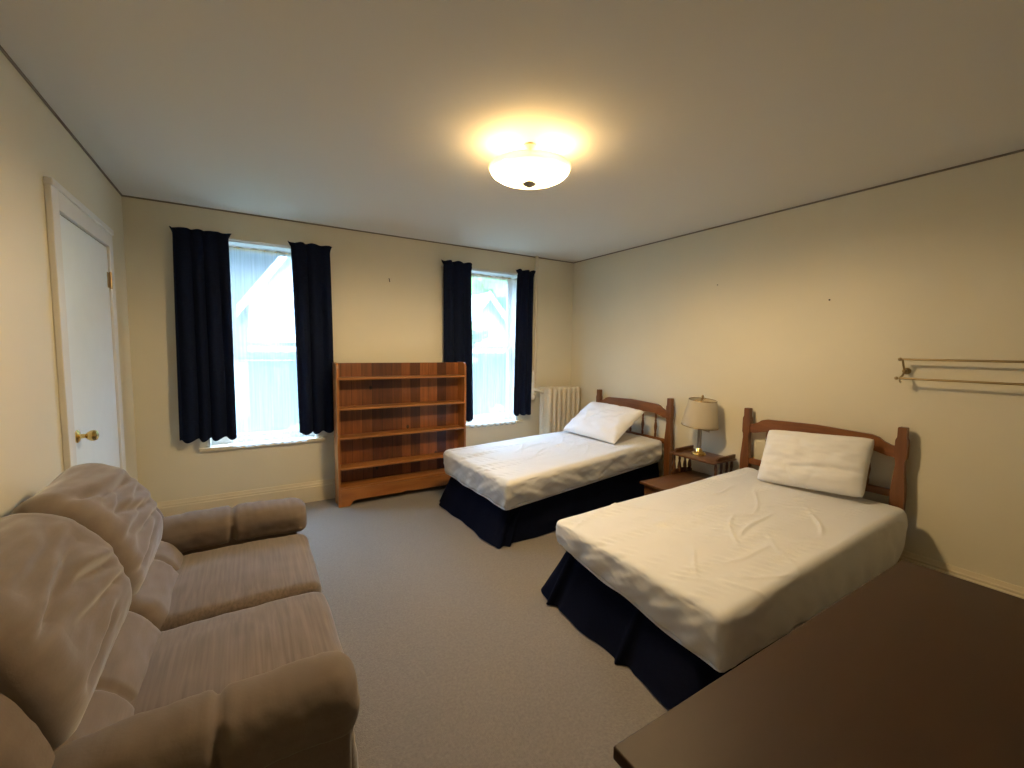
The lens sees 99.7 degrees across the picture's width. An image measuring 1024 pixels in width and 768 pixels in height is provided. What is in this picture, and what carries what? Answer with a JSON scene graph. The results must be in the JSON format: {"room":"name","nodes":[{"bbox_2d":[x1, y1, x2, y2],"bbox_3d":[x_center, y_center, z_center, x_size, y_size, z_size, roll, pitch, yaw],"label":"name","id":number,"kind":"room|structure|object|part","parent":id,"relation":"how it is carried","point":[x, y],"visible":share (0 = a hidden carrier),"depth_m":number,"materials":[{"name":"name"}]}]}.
{"room":"bedroom","nodes":[
{"label":"bedroom","id":0,"kind":"room"},
{"bbox_2d":[0,51,137,517],"bbox_3d":[-1.490,0.100,0.764,0.200,2.638,6.644,-2,5,-32],"label":"wall","id":1,"kind":"structure","parent":0,"point":[34,144],"depth_m":1.86,"materials":[{"name":"beige paint"}]},
{"bbox_2d":[0,45,121,195],"bbox_3d":[-1.371,-1.211,0.691,0.008,0.011,6.194,-2,5,-32],"label":"trim","id":2,"kind":"structure","parent":1,"relation":"attached to","point":[2,50],"depth_m":2.10,"materials":[{"name":"beige paint"}]},
{"bbox_2d":[43,176,125,470],"bbox_3d":[-2.432,0.125,2.579,0.096,2.269,1.107,-2,5,-32],"label":"door","id":3,"kind":"structure","parent":1,"relation":"in","point":[80,244],"depth_m":2.40,"materials":[{"name":"white paint"}]},
{"bbox_3d":[-2.230,0.272,2.271,0.084,0.068,0.068,-2,5,-32],"label":"knob","id":4,"kind":"part","parent":3,"relation":"part of","materials":[{"name":"gold metal"}]},
{"bbox_3d":[-2.468,0.188,2.562,0.012,2.125,0.905,-2,5,-32],"label":"panel","id":5,"kind":"part","parent":3,"relation":"part of","materials":[{"name":"paint"}]},
{"bbox_2d":[121,196,573,501],"bbox_3d":[-1.176,-0.215,4.694,4.472,2.638,0.240,-2,5,-32],"label":"wall","id":6,"kind":"structure","parent":0,"point":[375,319],"depth_m":4.13,"materials":[{"name":"beige paint"}]},
{"bbox_2d":[157,478,334,516],"bbox_3d":[-1.133,1.012,4.676,4.450,0.195,0.022,-2,5,-32],"label":"baseboard","id":7,"kind":"structure","parent":6,"relation":"attached to","point":[312,491],"depth_m":3.92,"materials":[{"name":"beige paint"}]},
{"bbox_2d":[228,238,290,246],"bbox_3d":[-2.222,-1.224,3.759,1.142,0.014,0.095,-2,5,-32],"label":"curtain rod","id":8,"kind":"object","parent":6,"relation":"attached to","point":[229,238],"visible":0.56,"depth_m":3.73,"materials":[{"name":"white paint"}]},
{"bbox_2d":[169,226,236,443],"bbox_3d":[-2.542,-0.388,3.585,0.418,1.752,0.065,-2,5,-32],"label":"curtain","id":9,"kind":"object","parent":8,"relation":"hanging from","point":[201,260],"visible":1,"depth_m":3.57,"materials":[{"name":"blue fabric"}]},
{"bbox_2d":[288,241,333,434],"bbox_3d":[-1.849,-0.405,4.012,0.375,1.762,0.060,-2,5,-32],"label":"curtain","id":10,"kind":"object","parent":8,"relation":"hanging from","point":[311,266],"visible":0.99,"depth_m":4.01,"materials":[{"name":"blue fabric"}]},
{"bbox_2d":[199,240,326,451],"bbox_3d":[-2.288,-0.349,3.975,1.010,1.818,0.263,-2,5,-32],"label":"window","id":11,"kind":"structure","parent":6,"relation":"in","point":[258,439],"depth_m":3.98,"materials":[{"name":"white paint"}]},
{"bbox_2d":[229,246,290,254],"bbox_3d":[-2.224,-1.170,3.794,0.810,0.012,0.042,-2,5,-32],"label":"rod","id":12,"kind":"object","parent":11,"relation":"attached to","point":[229,246],"visible":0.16,"depth_m":3.78,"materials":[{"name":"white metal"}]},
{"bbox_3d":[-2.325,-0.797,4.000,0.840,0.890,0.038,-2,5,-32],"label":"sash","id":13,"kind":"part","parent":11,"relation":"part of","materials":[{"name":"white paint"}]},
{"bbox_3d":[-2.299,0.541,4.047,1.010,0.032,0.263,-2,5,-32],"label":"sill","id":14,"kind":"part","parent":11,"relation":"part of","materials":[{"name":"beige paint"}]},
{"bbox_3d":[-2.313,0.066,4.032,0.840,0.916,0.038,-2,5,-32],"label":"sash","id":15,"kind":"part","parent":11,"relation":"part of","materials":[{"name":"white paint"}]},
{"bbox_2d":[122,195,573,262],"bbox_3d":[-1.093,-1.515,4.482,4.472,0.011,0.008,-2,5,-32],"label":"trim","id":16,"kind":"structure","parent":6,"relation":"attached to","point":[122,195],"depth_m":4.04,"materials":[{"name":"beige paint"}]},
{"bbox_2d":[441,265,517,274],"bbox_3d":[-0.264,-1.296,4.963,1.142,0.014,0.095,-2,5,-32],"label":"curtain rod","id":17,"kind":"object","parent":6,"relation":"attached to","point":[442,265],"visible":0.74,"depth_m":4.94,"materials":[{"name":"white paint"}]},
{"bbox_2d":[441,260,472,421],"bbox_3d":[-0.595,-0.453,4.783,0.402,1.778,0.057,-2,5,-32],"label":"curtain","id":18,"kind":"object","parent":17,"relation":"hanging from","point":[457,286],"visible":0.77,"depth_m":4.76,"materials":[{"name":"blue fabric"}]},
{"bbox_2d":[513,269,535,415],"bbox_3d":[0.145,-0.492,5.240,0.288,1.760,0.059,-2,5,-30],"label":"curtain","id":19,"kind":"object","parent":17,"relation":"hanging from","point":[522,368],"visible":1,"depth_m":5.23,"materials":[{"name":"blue fabric"}]},
{"bbox_2d":[466,269,522,427],"bbox_3d":[-0.329,-0.421,5.179,0.970,1.818,0.263,-2,5,-32],"label":"window","id":20,"kind":"structure","parent":6,"relation":"in","point":[508,417],"depth_m":5.36,"materials":[{"name":"white paint"}]},
{"bbox_3d":[-0.355,-0.005,5.236,0.800,0.916,0.038,-2,5,-32],"label":"sash","id":21,"kind":"part","parent":20,"relation":"part of","materials":[{"name":"white paint"}]},
{"bbox_3d":[-0.367,-0.869,5.205,0.800,0.890,0.038,-2,5,-32],"label":"sash","id":22,"kind":"part","parent":20,"relation":"part of","materials":[{"name":"white paint"}]},
{"bbox_2d":[471,274,516,279],"bbox_3d":[-0.266,-1.241,4.998,0.810,0.012,0.042,-2,5,-32],"label":"rod","id":23,"kind":"object","parent":20,"relation":"attached to","point":[471,274],"visible":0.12,"depth_m":5.01,"materials":[{"name":"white metal"}]},
{"bbox_3d":[-0.341,0.469,5.252,0.970,0.032,0.263,-2,5,-32],"label":"sill","id":24,"kind":"part","parent":20,"relation":"part of","materials":[{"name":"beige paint"}]},
{"bbox_2d":[531,256,543,399],"bbox_3d":[0.326,-0.681,5.307,0.081,1.767,0.213,-3,6,-42],"label":"pipe","id":25,"kind":"object","parent":6,"relation":"attached to","point":[534,389],"visible":0.83,"depth_m":5.35,"materials":[{"name":"metal"}]},
{"bbox_2d":[297,485,668,767],"bbox_3d":[0.480,1.401,2.099,4.872,0.120,6.644,-2,5,-32],"label":"floor","id":26,"kind":"structure","parent":0,"point":[454,644],"depth_m":2.15,"materials":[{"name":"carpet"}]},
{"bbox_2d":[0,463,359,767],"bbox_3d":[-1.249,0.858,1.620,1.018,0.994,1.697,-2,5,-32],"label":"loveseat","id":27,"kind":"object","parent":26,"relation":"on","point":[132,635],"visible":1,"depth_m":1.25,"materials":[{"name":"brown fabric"}]},
{"bbox_2d":[0,513,131,750],"bbox_3d":[-1.311,0.675,1.148,0.373,0.556,0.683,-2,5,-32],"label":"cushion","id":28,"kind":"object","parent":27,"relation":"on","point":[66,595],"depth_m":1.09,"materials":[{"name":"brown fabric"}]},
{"bbox_2d":[10,463,162,595],"bbox_3d":[-1.662,0.629,1.714,0.376,0.553,0.648,-2,5,-32],"label":"cushion","id":29,"kind":"object","parent":27,"relation":"on","point":[104,499],"depth_m":1.63,"materials":[{"name":"beige fabric"}]},
{"bbox_2d":[54,611,160,751],"bbox_3d":[-1.236,0.913,1.217,0.353,0.244,0.693,-2,5,-32],"label":"lumbar cushion","id":30,"kind":"object","parent":27,"relation":"on","point":[126,685],"depth_m":1.25,"materials":[{"name":"fabric"}]},
{"bbox_2d":[129,541,183,629],"bbox_3d":[-1.585,0.864,1.783,0.358,0.235,0.656,-2,5,-32],"label":"lumbar cushion","id":31,"kind":"object","parent":27,"relation":"on","point":[158,598],"depth_m":1.72,"materials":[{"name":"brown fabric"}]},
{"bbox_3d":[-1.622,1.010,2.248,0.900,0.460,0.190,-2,5,-32],"label":"arm","id":32,"kind":"part","parent":27,"relation":"part of"},
{"bbox_2d":[160,534,321,631],"bbox_3d":[-1.276,0.932,1.980,0.687,0.210,0.649,-2,5,-32],"label":"seat cushion","id":33,"kind":"object","parent":27,"relation":"on","point":[232,574],"depth_m":1.90,"materials":[{"name":"beige fabric"}]},
{"bbox_2d":[130,592,354,732],"bbox_3d":[-0.927,0.984,1.412,0.692,0.209,0.684,-2,5,-32],"label":"seat cushion","id":34,"kind":"object","parent":27,"relation":"on","point":[180,660],"depth_m":1.45,"materials":[{"name":"brown fabric"}]},
{"bbox_3d":[-0.864,1.119,1.022,0.900,0.460,0.190,-2,5,-32],"label":"arm","id":35,"kind":"part","parent":27,"relation":"part of"},
{"bbox_3d":[-0.686,1.153,1.577,0.123,0.301,0.686,-2,5,-32],"label":"panel","id":36,"kind":"part","parent":27,"relation":"part of","materials":[{"name":"fabric"}]},
{"bbox_2d":[333,362,465,507],"bbox_3d":[-1.099,0.455,4.396,1.305,1.352,0.190,-2,5,-32],"label":"bookcase","id":37,"kind":"object","parent":26,"relation":"on","point":[395,424],"visible":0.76,"depth_m":4.39,"materials":[{"name":"brown wood"}]},
{"bbox_3d":[-1.647,0.475,4.061,0.020,1.352,0.186,-2,5,-32],"label":"panel","id":38,"kind":"part","parent":37,"relation":"part of","materials":[{"name":"brown wood"}]},
{"bbox_3d":[-1.102,0.775,4.420,1.265,0.020,0.172,-2,5,-32],"label":"shelf","id":39,"kind":"part","parent":37,"relation":"part of","materials":[{"name":"brown wood"}]},
{"bbox_3d":[-1.104,0.955,4.434,1.265,0.020,0.172,-2,5,-32],"label":"shelf","id":40,"kind":"part","parent":37,"relation":"part of","materials":[{"name":"brown wood"}]},
{"bbox_3d":[-1.094,0.212,4.374,1.265,0.020,0.172,-2,5,-32],"label":"shelf","id":41,"kind":"part","parent":37,"relation":"part of","materials":[{"name":"brown wood"}]},
{"bbox_3d":[-1.090,-0.069,4.351,1.265,0.020,0.172,-2,5,-32],"label":"shelf","id":42,"kind":"part","parent":37,"relation":"part of","materials":[{"name":"brown wood"}]},
{"bbox_3d":[-1.098,0.486,4.396,1.265,0.020,0.172,-2,5,-32],"label":"shelf","id":43,"kind":"part","parent":37,"relation":"part of","materials":[{"name":"brown wood"}]},
{"bbox_3d":[-0.553,0.435,4.734,0.020,1.352,0.186,-2,5,-32],"label":"panel","id":44,"kind":"part","parent":37,"relation":"part of","materials":[{"name":"brown wood"}]},
{"bbox_2d":[439,389,673,548],"bbox_3d":[0.476,0.654,4.215,2.146,1.027,1.253,-2,5,-32],"label":"twin bed","id":45,"kind":"object","parent":26,"relation":"on","point":[507,492],"visible":0.88,"depth_m":3.79,"materials":[{"name":"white fabric"}]},
{"bbox_3d":[0.475,0.726,4.200,2.000,0.329,1.215,-2,5,-32],"label":"mattress","id":46,"kind":"part","parent":45,"relation":"part of","materials":[{"name":"white fabric"}]},
{"bbox_3d":[1.050,0.577,5.254,0.045,1.027,0.076,-2,5,-32],"label":"headboard post","id":47,"kind":"part","parent":45,"relation":"part of","materials":[{"name":"brown wood"}]},
{"bbox_2d":[563,402,643,443],"bbox_3d":[0.960,0.391,4.614,0.455,0.324,0.760,-2,6,-34],"label":"pillow","id":48,"kind":"object","parent":45,"relation":"on","point":[605,422],"visible":1,"depth_m":4.47,"materials":[{"name":"white fabric"}]},
{"bbox_3d":[1.323,0.237,4.788,0.024,0.144,0.973,-2,5,-32],"label":"headboard rail","id":49,"kind":"part","parent":45,"relation":"part of","materials":[{"name":"brown wood"}]},
{"bbox_3d":[1.319,0.550,4.814,0.026,0.050,0.973,-2,5,-32],"label":"rail","id":50,"kind":"part","parent":45,"relation":"part of","materials":[{"name":"brown wood"}]},
{"bbox_3d":[1.588,0.655,4.385,0.045,1.027,0.076,-2,5,-32],"label":"headboard post","id":51,"kind":"part","parent":45,"relation":"part of","materials":[{"name":"brown wood"}]},
{"bbox_2d":[539,386,579,434],"bbox_3d":[0.601,0.549,5.482,0.509,1.035,0.215,-2,5,-32],"label":"radiator","id":52,"kind":"object","parent":26,"relation":"on","point":[559,405],"visible":0.53,"depth_m":5.36,"materials":[{"name":"metal"}]},
{"bbox_2d":[640,445,735,495],"bbox_3d":[1.546,0.915,3.833,0.730,0.598,0.460,-2,5,-32],"label":"nightstand","id":53,"kind":"object","parent":26,"relation":"on","point":[684,475],"visible":0.5,"depth_m":3.85,"materials":[{"name":"brown wood"}]},
{"bbox_2d":[681,395,718,455],"bbox_3d":[1.713,0.368,3.940,0.323,0.548,0.322,-2,5,-32],"label":"table lamp","id":54,"kind":"object","parent":53,"relation":"on","point":[701,414],"visible":1,"depth_m":3.82,"materials":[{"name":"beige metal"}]},
{"bbox_3d":[1.714,0.263,3.932,0.316,0.261,0.315,-2,5,-32],"label":"lamp shade","id":55,"kind":"part","parent":54,"relation":"part of","materials":[{"name":"beige fabric"}]},
{"bbox_2d":[669,449,735,464],"bbox_3d":[1.720,0.654,3.917,0.330,0.018,0.460,-2,5,-32],"label":"shelf","id":56,"kind":"object","parent":53,"relation":"attached to","point":[710,458],"depth_m":3.83,"materials":[{"name":"brown wood"}]},
{"bbox_2d":[541,408,909,709],"bbox_3d":[1.367,0.789,2.701,2.194,1.027,1.232,-2,5,-32],"label":"twin bed","id":57,"kind":"object","parent":26,"relation":"on","point":[684,585],"visible":0.88,"depth_m":2.25,"materials":[{"name":"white fabric"}]},
{"bbox_3d":[1.395,0.967,2.670,2.054,0.420,1.122,-2,5,-32],"label":"mattress","id":58,"kind":"part","parent":57,"relation":"part of","materials":[{"name":"white fabric"}]},
{"bbox_3d":[2.004,0.715,3.712,0.045,1.027,0.076,-2,5,-32],"label":"headboard post","id":59,"kind":"part","parent":57,"relation":"part of","materials":[{"name":"brown wood"}]},
{"bbox_2d":[757,430,873,496],"bbox_3d":[2.121,0.546,3.060,0.222,0.403,0.647,-4,6,-43],"label":"pillow","id":60,"kind":"object","parent":57,"relation":"on","point":[836,464],"visible":1,"depth_m":2.98,"materials":[{"name":"white fabric"}]},
{"bbox_3d":[2.272,0.688,3.274,0.026,0.050,0.968,-2,5,-32],"label":"rail","id":61,"kind":"part","parent":57,"relation":"part of","materials":[{"name":"brown wood"}]},
{"bbox_3d":[2.275,0.375,3.248,0.024,0.144,0.968,-2,5,-32],"label":"headboard rail","id":62,"kind":"part","parent":57,"relation":"part of","materials":[{"name":"brown wood"}]},
{"bbox_3d":[2.539,0.793,2.847,0.045,1.027,0.076,-2,5,-32],"label":"headboard post","id":63,"kind":"part","parent":57,"relation":"part of","materials":[{"name":"brown wood"}]},
{"bbox_2d":[613,560,1023,767],"bbox_3d":[1.002,1.068,0.919,1.458,0.750,0.745,-2,5,-32],"label":"desk","id":64,"kind":"object","parent":26,"relation":"on","point":[917,666],"visible":1,"depth_m":0.96,"materials":[{"name":"brown wood"}]},
{"bbox_2d":[0,0,1023,261],"bbox_3d":[0.517,-1.347,1.875,4.872,0.120,6.644,-2,5,-32],"label":"ceiling","id":65,"kind":"structure","parent":0,"point":[670,118],"depth_m":1.99,"materials":[{"name":"beige paint"}]},
{"bbox_2d":[489,142,570,189],"bbox_3d":[0.100,-1.222,2.429,0.462,0.230,0.462,-2,5,-32],"label":"ceiling light","id":66,"kind":"object","parent":65,"relation":"attached to","point":[529,168],"visible":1,"depth_m":2.32,"materials":[{"name":"white glass"}]},
{"bbox_3d":[0.101,-1.287,2.423,0.090,0.100,0.090,-2,5,-32],"label":"stem","id":67,"kind":"part","parent":66,"relation":"part of","materials":[{"name":"beige ceramic"}]},
{"bbox_2d":[571,151,1023,587],"bbox_3d":[2.487,-0.046,3.210,0.200,2.638,6.644,-2,5,-32],"label":"wall","id":68,"kind":"structure","parent":0,"point":[931,266],"depth_m":3.01,"materials":[{"name":"beige paint"}]},
{"bbox_2d":[574,149,1023,262],"bbox_3d":[2.429,-1.350,3.029,0.008,0.011,6.194,-2,5,-32],"label":"trim","id":69,"kind":"structure","parent":68,"relation":"attached to","point":[1021,150],"depth_m":3.10,"materials":[{"name":"beige paint"}]},
{"bbox_2d":[659,474,1023,598],"bbox_3d":[2.389,1.177,3.230,0.022,0.195,6.194,-2,5,-32],"label":"baseboard","id":70,"kind":"structure","parent":68,"relation":"attached to","point":[986,581],"depth_m":2.63,"materials":[{"name":"beige paint"}]},
{"bbox_2d":[894,357,1023,385],"bbox_3d":[2.717,-0.065,2.519,0.131,0.164,0.726,-2,5,-32],"label":"towel rail","id":71,"kind":"object","parent":68,"relation":"attached to","point":[905,370],"visible":1,"depth_m":2.57,"materials":[{"name":"gold metal"}]},
{"bbox_3d":[2.672,-0.011,2.496,0.014,0.014,0.672,-2,5,-32],"label":"rail","id":72,"kind":"part","parent":71,"relation":"part of","materials":[{"name":"gold metal"}]},
{"bbox_3d":[2.693,-0.134,2.498,0.014,0.014,0.672,-2,5,-32],"label":"rail","id":73,"kind":"part","parent":71,"relation":"part of","materials":[{"name":"gold metal"}]},
{"label":"outside","id":74,"kind":"structure","parent":0,"visible":0},
{"bbox_2d":[234,360,506,433],"bbox_3d":[-16.461,-1.029,45.794,100.000,0.200,84.906,-2,5,-32],"label":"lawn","id":75,"kind":"structure","parent":74,"point":[240,368],"depth_m":23.74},
{"bbox_2d":[236,256,298,432],"bbox_3d":[-6.885,-1.889,14.994,4.400,6.756,7.660,-2,5,-32],"label":"house","id":76,"kind":"structure","parent":75,"relation":"on","point":[267,307],"depth_m":11.32,"materials":[{"name":"white"}]},
{"bbox_3d":[-6.099,0.342,11.463,0.360,1.700,0.009,-2,5,-32],"label":"pane","id":77,"kind":"part","parent":76,"relation":"part of","materials":[{"name":"clear glass"}]},
{"bbox_2d":[287,424,298,429],"bbox_3d":[-5.317,1.490,10.963,1.567,1.012,1.648,-2,5,-32],"label":"shrub","id":78,"kind":"object","parent":75,"relation":"on","point":[293,427],"visible":0.03,"depth_m":10.79,"materials":[{"name":"green plant"}]},
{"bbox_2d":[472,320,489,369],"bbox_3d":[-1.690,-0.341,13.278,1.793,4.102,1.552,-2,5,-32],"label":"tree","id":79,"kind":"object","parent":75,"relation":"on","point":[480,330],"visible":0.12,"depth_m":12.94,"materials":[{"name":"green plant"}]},
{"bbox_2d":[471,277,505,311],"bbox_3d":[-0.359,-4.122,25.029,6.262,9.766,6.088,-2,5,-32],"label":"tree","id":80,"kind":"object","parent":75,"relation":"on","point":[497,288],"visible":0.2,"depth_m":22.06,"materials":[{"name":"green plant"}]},
{"bbox_2d":[472,291,506,415],"bbox_3d":[-2.120,-0.996,17.136,2.100,4.756,5.160,-2,5,-32],"label":"garage","id":81,"kind":"structure","parent":75,"relation":"on","point":[489,375],"depth_m":15.26,"materials":[{"name":"white"}]},
{"bbox_3d":[-0.958,0.306,15.229,0.500,1.700,0.009,-2,5,-32],"label":"pane","id":82,"kind":"part","parent":81,"relation":"part of","materials":[{"name":"clear glass"}]},
{"bbox_2d":[488,404,504,413],"bbox_3d":[-0.669,1.287,13.449,1.160,1.328,1.525,-2,5,-32],"label":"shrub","id":83,"kind":"object","parent":75,"relation":"on","point":[497,409],"visible":0.06,"depth_m":13.21,"materials":[{"name":"green plant"}]}
]}

